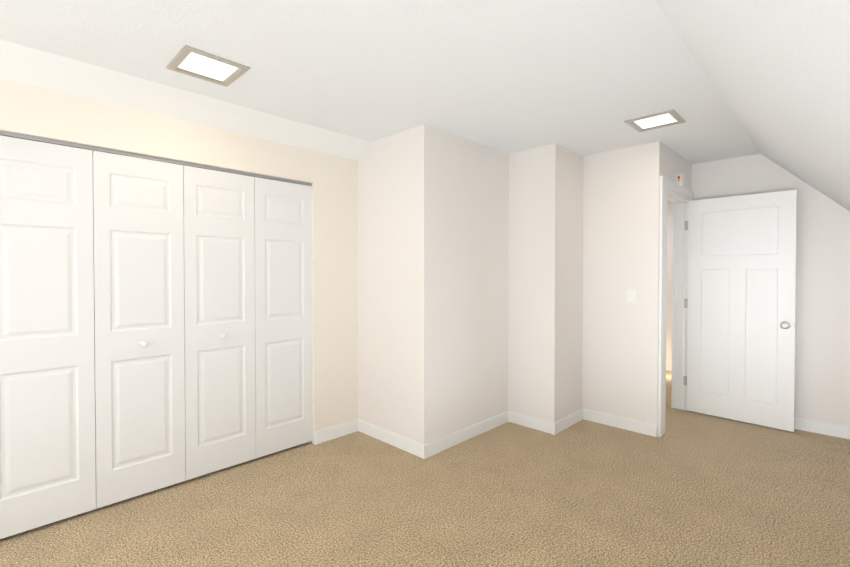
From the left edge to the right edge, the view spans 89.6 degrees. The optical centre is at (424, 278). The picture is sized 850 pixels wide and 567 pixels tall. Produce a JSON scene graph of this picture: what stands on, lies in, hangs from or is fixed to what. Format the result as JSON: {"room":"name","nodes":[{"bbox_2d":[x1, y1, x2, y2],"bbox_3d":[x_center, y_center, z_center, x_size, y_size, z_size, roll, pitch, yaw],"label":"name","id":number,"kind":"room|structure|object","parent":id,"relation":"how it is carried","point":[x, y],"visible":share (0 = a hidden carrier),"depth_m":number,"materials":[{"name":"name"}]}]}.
{"room":"empty attic bedroom","nodes":[
{"label":"empty attic bedroom","id":0,"kind":"room"},
{"bbox_2d":[0,78,357,443],"bbox_3d":[-2.006,0.106,2.257,0.100,2.420,4.105,1,1,44],"label":"wall","id":1,"kind":"structure","parent":0,"point":[30,110],"depth_m":3.25,"materials":[{"name":"white paint"}]},
{"bbox_2d":[0,135,184,538],"bbox_3d":[-1.845,0.289,2.392,0.071,2.005,0.912,1,1,44],"label":"closet doors","id":2,"kind":"structure","parent":1,"relation":"in","point":[92,382],"depth_m":2.37,"materials":[{"name":"white wood"}]},
{"bbox_2d":[0,131,311,185],"bbox_3d":[-1.540,-0.730,2.717,0.044,0.020,1.826,1,1,44],"label":"track rail","id":3,"kind":"object","parent":1,"relation":"attached to","point":[45,140],"visible":0.89,"depth_m":2.53,"materials":[{"name":"silver metal"}]},
{"bbox_2d":[183,165,312,479],"bbox_3d":[-1.207,0.292,3.046,0.071,2.027,0.912,1,1,44],"label":"closet doors","id":4,"kind":"structure","parent":1,"relation":"in","point":[248,308],"depth_m":3.00,"materials":[{"name":"white wood"}]},
{"bbox_2d":[315,419,358,444],"bbox_3d":[-0.727,1.252,3.502,0.013,0.095,0.388,1,1,44],"label":"baseboard","id":5,"kind":"structure","parent":1,"relation":"attached to","point":[340,430],"depth_m":3.50,"materials":[{"name":"white wood"}]},
{"bbox_2d":[0,39,370,160],"bbox_3d":[-1.931,-1.043,2.133,0.200,0.120,4.055,1,1,44],"label":"sloped ceiling","id":6,"kind":"structure","parent":0,"point":[33,66],"depth_m":2.50,"materials":[{"name":"white paint"}]},
{"bbox_2d":[0,0,760,163],"bbox_3d":[0.131,-1.166,3.155,3.320,0.100,8.600,1,1,44],"label":"ceiling","id":7,"kind":"structure","parent":0,"point":[585,77],"depth_m":2.17,"materials":[{"name":"white paint"}]},
{"bbox_2d":[166,45,250,86],"bbox_3d":[-1.131,-1.099,2.236,0.310,0.011,0.310,1,1,44],"label":"recessed light","id":8,"kind":"object","parent":7,"relation":"in","point":[197,63],"visible":1,"depth_m":2.22,"materials":[{"name":"silver metal"}]},
{"bbox_2d":[624,109,685,131],"bbox_3d":[1.625,-1.109,3.026,0.310,0.011,0.310,1,1,44],"label":"recessed light","id":9,"kind":"object","parent":7,"relation":"in","point":[657,120],"visible":0.95,"depth_m":3.01,"materials":[{"name":"silver metal"}]},
{"bbox_2d":[0,370,849,566],"bbox_3d":[0.696,1.361,2.636,4.900,0.100,8.400,1,1,44],"label":"floor","id":10,"kind":"structure","parent":0,"point":[690,489],"depth_m":2.45,"materials":[{"name":"carpet"}]},
{"bbox_2d":[358,124,508,444],"bbox_3d":[1.193,0.071,4.968,0.890,2.420,4.345,1,1,44],"label":"wall","id":11,"kind":"structure","parent":0,"point":[433,204],"depth_m":3.38,"materials":[{"name":"white paint"}]},
{"bbox_2d":[359,420,419,456],"bbox_3d":[-0.300,1.254,3.397,0.770,0.095,0.013,1,1,44],"label":"baseboard","id":12,"kind":"structure","parent":11,"relation":"attached to","point":[414,447],"depth_m":3.36,"materials":[{"name":"white wood"}]},
{"bbox_2d":[419,411,510,458],"bbox_3d":[0.375,1.252,3.499,0.013,0.095,1.103,1,1,44],"label":"baseboard","id":13,"kind":"structure","parent":11,"relation":"attached to","point":[427,450],"depth_m":3.39,"materials":[{"name":"white wood"}]},
{"bbox_2d":[508,143,582,422],"bbox_3d":[1.147,0.084,3.958,0.455,2.420,0.655,1,1,44],"label":"wall","id":14,"kind":"structure","parent":0,"point":[545,278],"depth_m":3.72,"materials":[{"name":"white paint"}]},
{"bbox_2d":[507,412,550,433],"bbox_3d":[0.918,1.249,3.729,0.390,0.095,0.013,1,1,44],"label":"baseboard","id":15,"kind":"structure","parent":14,"relation":"attached to","point":[520,419],"depth_m":3.73,"materials":[{"name":"white wood"}]},
{"bbox_2d":[551,408,582,434],"bbox_3d":[1.253,1.249,3.748,0.013,0.095,0.508,1,1,44],"label":"baseboard","id":16,"kind":"structure","parent":14,"relation":"attached to","point":[556,427],"depth_m":3.71,"materials":[{"name":"white wood"}]},
{"bbox_2d":[582,141,663,436],"bbox_3d":[1.724,0.086,3.769,0.635,2.420,0.120,1,1,44],"label":"wall","id":17,"kind":"structure","parent":0,"point":[621,227],"depth_m":3.70,"materials":[{"name":"white paint"}]},
{"bbox_2d":[583,409,656,436],"bbox_3d":[1.676,1.249,3.739,0.630,0.095,0.013,1,1,44],"label":"baseboard","id":18,"kind":"structure","parent":17,"relation":"attached to","point":[598,417],"depth_m":3.71,"materials":[{"name":"white wood"}]},
{"bbox_2d":[627,289,635,302],"bbox_3d":[1.755,0.148,3.641,0.072,0.116,0.020,1,1,44],"label":"light switch","id":19,"kind":"object","parent":17,"relation":"attached to","point":[631,295],"visible":1,"depth_m":3.64,"materials":[{"name":"white plastic"}]},
{"bbox_2d":[666,200,672,370],"bbox_3d":[3.454,0.059,5.867,1.090,2.420,0.100,1,1,44],"label":"wall","id":20,"kind":"structure","parent":0,"point":[669,288],"depth_m":5.89,"materials":[{"name":"white paint"}]},
{"bbox_2d":[664,145,691,196],"bbox_3d":[2.858,0.076,4.562,0.120,2.420,2.600,1,1,44],"label":"wall","id":21,"kind":"structure","parent":0,"point":[675,163],"depth_m":3.83,"materials":[{"name":"white paint"}]},
{"bbox_2d":[658,176,693,436],"bbox_3d":[2.233,0.224,3.923,0.162,2.140,1.026,1,1,44],"label":"trim","id":22,"kind":"structure","parent":21,"relation":"attached to","point":[679,296],"depth_m":4.20,"materials":[{"name":"white wood"}]},
{"bbox_2d":[676,173,683,185],"bbox_3d":[2.308,-0.895,3.871,0.042,0.120,0.120,1,1,44],"label":"smoke detector","id":23,"kind":"object","parent":21,"relation":"attached to","point":[680,179],"visible":0.94,"depth_m":3.84,"materials":[{"name":"white plastic"}]},
{"bbox_2d":[683,189,796,431],"bbox_3d":[2.812,0.268,3.884,0.834,2.030,0.150,1,1,44],"label":"entry door","id":24,"kind":"structure","parent":21,"relation":"in","point":[740,303],"depth_m":3.84,"materials":[{"name":"white wood"}]},
{"bbox_2d":[655,0,849,210],"bbox_3d":[1.265,-0.342,0.899,1.631,1.631,6.940,1,1,44],"label":"ceiling","id":25,"kind":"structure","parent":0,"point":[777,72],"depth_m":1.59,"materials":[{"name":"white paint"}]},
{"bbox_2d":[691,154,849,426],"bbox_3d":[3.421,0.089,3.565,2.320,2.420,0.120,1,1,44],"label":"wall","id":26,"kind":"structure","parent":0,"point":[822,364],"depth_m":3.61,"materials":[{"name":"white paint"}]},
{"bbox_2d":[794,418,849,438],"bbox_3d":[3.378,1.252,3.529,2.050,0.095,0.013,1,1,44],"label":"baseboard","id":27,"kind":"structure","parent":26,"relation":"attached to","point":[800,424],"depth_m":3.58,"materials":[{"name":"white wood"}]}
]}

